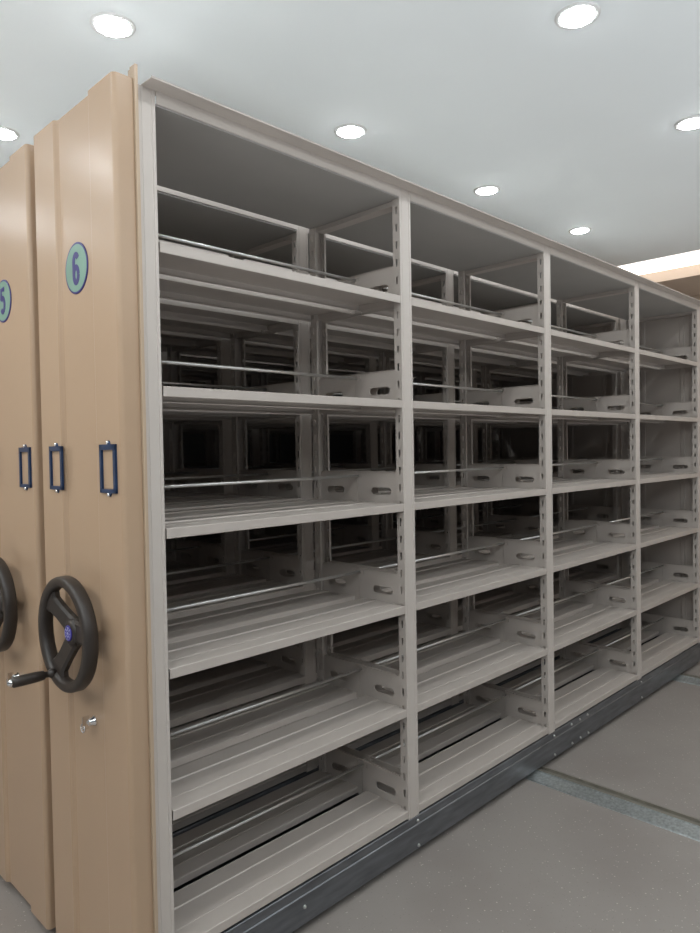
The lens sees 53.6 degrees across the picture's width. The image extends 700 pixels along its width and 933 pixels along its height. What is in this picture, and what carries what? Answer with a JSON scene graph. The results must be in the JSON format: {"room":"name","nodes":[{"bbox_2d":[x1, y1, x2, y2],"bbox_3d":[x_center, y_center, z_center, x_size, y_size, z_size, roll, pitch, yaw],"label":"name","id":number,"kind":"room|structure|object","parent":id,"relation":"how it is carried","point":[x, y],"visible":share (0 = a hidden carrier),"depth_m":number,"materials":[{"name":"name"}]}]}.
{"room":"archive storage room","nodes":[
{"label":"archive storage room","id":0,"kind":"room"},
{"bbox_2d":[0,0,699,265],"bbox_3d":[-0.167,-1.407,1.503,7.200,0.100,8.190,0,2,45],"label":"ceiling","id":1,"kind":"structure","parent":0,"point":[574,128],"depth_m":2.51,"materials":[{"name":"paint"}]},
{"bbox_2d":[0,126,19,140],"bbox_3d":[-1.429,-1.364,2.843,0.136,0.015,0.136,0,2,45],"label":"recessed light","id":2,"kind":"object","parent":1,"relation":"in","point":[6,134],"visible":1,"depth_m":2.84,"materials":[{"name":"white plastic"}]},
{"bbox_2d":[0,129,14,139],"bbox_3d":[-1.429,-1.363,2.843,0.103,0.014,0.103,0,2,45],"label":"diffuser","id":3,"kind":"object","parent":2,"relation":"attached to","point":[5,134],"depth_m":2.84,"materials":[{"name":"white plastic"}]},
{"bbox_2d":[89,11,135,38],"bbox_3d":[-0.732,-1.358,2.140,0.136,0.015,0.136,0,2,45],"label":"recessed light","id":4,"kind":"object","parent":1,"relation":"in","point":[114,25],"visible":1,"depth_m":2.13,"materials":[{"name":"white plastic"}]},
{"bbox_2d":[95,16,129,36],"bbox_3d":[-0.732,-1.358,2.141,0.103,0.014,0.103,0,2,45],"label":"diffuser","id":5,"kind":"object","parent":4,"relation":"attached to","point":[107,26],"depth_m":2.13,"materials":[{"name":"white plastic"}]},
{"bbox_2d":[334,123,366,138],"bbox_3d":[0.002,-1.389,2.879,0.136,0.015,0.136,0,2,45],"label":"recessed light","id":6,"kind":"object","parent":1,"relation":"in","point":[350,130],"visible":1,"depth_m":2.86,"materials":[{"name":"white plastic"}]},
{"bbox_2d":[338,127,362,137],"bbox_3d":[0.002,-1.389,2.879,0.103,0.014,0.103,0,2,45],"label":"diffuser","id":7,"kind":"object","parent":6,"relation":"attached to","point":[343,132],"depth_m":2.87,"materials":[{"name":"white plastic"}]},
{"bbox_2d":[474,185,499,195],"bbox_3d":[0.705,-1.418,3.566,0.136,0.015,0.136,0,2,45],"label":"recessed light","id":8,"kind":"object","parent":1,"relation":"in","point":[485,190],"visible":1,"depth_m":3.54,"materials":[{"name":"white plastic"}]},
{"bbox_2d":[477,187,496,194],"bbox_3d":[0.705,-1.417,3.566,0.103,0.014,0.103,0,2,45],"label":"diffuser","id":9,"kind":"object","parent":8,"relation":"attached to","point":[480,190],"depth_m":3.55,"materials":[{"name":"white plastic"}]},
{"bbox_2d":[555,1,600,29],"bbox_3d":[0.700,-1.382,2.131,0.136,0.015,0.136,0,2,45],"label":"recessed light","id":10,"kind":"object","parent":1,"relation":"in","point":[577,15],"visible":1,"depth_m":2.12,"materials":[{"name":"white plastic"}]},
{"bbox_2d":[560,6,594,26],"bbox_3d":[0.700,-1.382,2.131,0.103,0.014,0.103,0,2,45],"label":"diffuser","id":11,"kind":"object","parent":10,"relation":"attached to","point":[570,16],"depth_m":2.12,"materials":[{"name":"white plastic"}]},
{"bbox_2d":[568,227,591,233],"bbox_3d":[1.413,-1.447,4.258,0.136,0.015,0.136,0,2,45],"label":"recessed light","id":12,"kind":"object","parent":1,"relation":"in","point":[578,230],"visible":1,"depth_m":4.24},
{"bbox_2d":[571,228,588,233],"bbox_3d":[1.413,-1.446,4.258,0.103,0.014,0.103,0,2,45],"label":"diffuser","id":13,"kind":"object","parent":12,"relation":"attached to","point":[575,230],"depth_m":4.24,"materials":[{"name":"white plastic"}]},
{"bbox_2d":[617,250,699,274],"bbox_3d":[2.848,-1.498,4.554,7.200,0.030,0.390,0,2,45],"label":"recessed light","id":14,"kind":"object","parent":1,"relation":"in","point":[689,258],"visible":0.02,"depth_m":5.09,"materials":[{"name":"white plastic"}]},
{"bbox_2d":[674,115,699,130],"bbox_3d":[1.411,-1.412,2.855,0.136,0.015,0.136,0,2,45],"label":"recessed light","id":15,"kind":"object","parent":1,"relation":"in","point":[689,123],"visible":1,"depth_m":2.85,"materials":[{"name":"white plastic"}]},
{"bbox_2d":[679,118,699,129],"bbox_3d":[1.411,-1.412,2.855,0.103,0.014,0.103,0,2,45],"label":"diffuser","id":16,"kind":"object","parent":15,"relation":"attached to","point":[685,123],"depth_m":2.85,"materials":[{"name":"white plastic"}]},
{"bbox_2d":[0,661,699,932],"bbox_3d":[0.442,1.448,2.995,6.000,0.100,7.600,0,2,45],"label":"floor","id":17,"kind":"structure","parent":0,"point":[534,857],"depth_m":2.47,"materials":[{"name":"plastic"}]},
{"bbox_2d":[179,368,440,541],"bbox_3d":[-0.892,0.153,4.815,0.551,2.424,4.321,0,2,45],"label":"shelving unit","id":18,"kind":"object","parent":17,"relation":"on","point":[432,437],"visible":0.03,"depth_m":5.03,"materials":[{"name":"grey metal"}]},
{"bbox_2d":[524,766,699,841],"bbox_3d":[0.718,1.374,3.238,5.950,0.025,0.134,0,2,45],"label":"floor track","id":19,"kind":"object","parent":17,"relation":"on","point":[676,822],"visible":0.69,"depth_m":2.84,"materials":[{"name":"metal"}]},
{"bbox_2d":[179,379,393,470],"bbox_3d":[-1.261,0.150,5.179,0.502,2.424,4.319,0,2,45],"label":"shelving unit","id":20,"kind":"object","parent":19,"relation":"on","point":[197,446],"visible":0.03,"depth_m":6.08,"materials":[{"name":"grey metal"}]},
{"bbox_2d":[0,144,621,929],"bbox_3d":[0.267,0.162,3.670,0.551,2.424,4.321,0,2,45],"label":"shelving unit","id":21,"kind":"object","parent":19,"relation":"on","point":[26,817],"visible":0.48,"depth_m":2.84,"materials":[{"name":"grey metal"}]},
{"bbox_2d":[161,352,492,561],"bbox_3d":[-0.505,0.156,4.433,0.551,2.424,4.321,0,2,45],"label":"shelving unit","id":22,"kind":"object","parent":19,"relation":"on","point":[264,449],"visible":0.09,"depth_m":4.48,"materials":[{"name":"grey metal"}]},
{"bbox_2d":[6,63,699,932],"bbox_3d":[0.668,0.165,3.274,0.591,2.424,4.319,0,2,45],"label":"shelving unit","id":23,"kind":"object","parent":19,"relation":"on","point":[278,860],"visible":1,"depth_m":2.37,"materials":[{"name":"grey metal"}]},
{"bbox_2d":[158,239,552,729],"bbox_3d":[-0.119,0.159,4.051,0.551,2.424,4.321,0,2,45],"label":"shelving unit","id":24,"kind":"object","parent":19,"relation":"on","point":[508,442],"visible":0.23,"depth_m":3.86,"materials":[{"name":"grey metal"}]},
{"bbox_2d":[672,673,699,685],"bbox_3d":[1.957,1.323,4.492,5.950,0.025,0.134,0,2,45],"label":"floor track","id":25,"kind":"object","parent":17,"relation":"on","point":[683,677],"visible":0.02,"depth_m":4.32,"materials":[{"name":"metal"}]},
{"bbox_2d":[619,294,699,318],"bbox_3d":[3.568,-0.022,5.295,7.200,2.820,0.150,0,2,45],"label":"wall","id":26,"kind":"structure","parent":0,"point":[693,296],"depth_m":5.79,"materials":[{"name":"paint"}]},
{"bbox_2d":[639,264,699,295],"bbox_3d":[3.290,-1.511,5.002,7.200,0.180,0.870,0,2,45],"label":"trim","id":27,"kind":"structure","parent":26,"relation":"attached to","point":[685,280],"depth_m":5.30,"materials":[{"name":"paint"}]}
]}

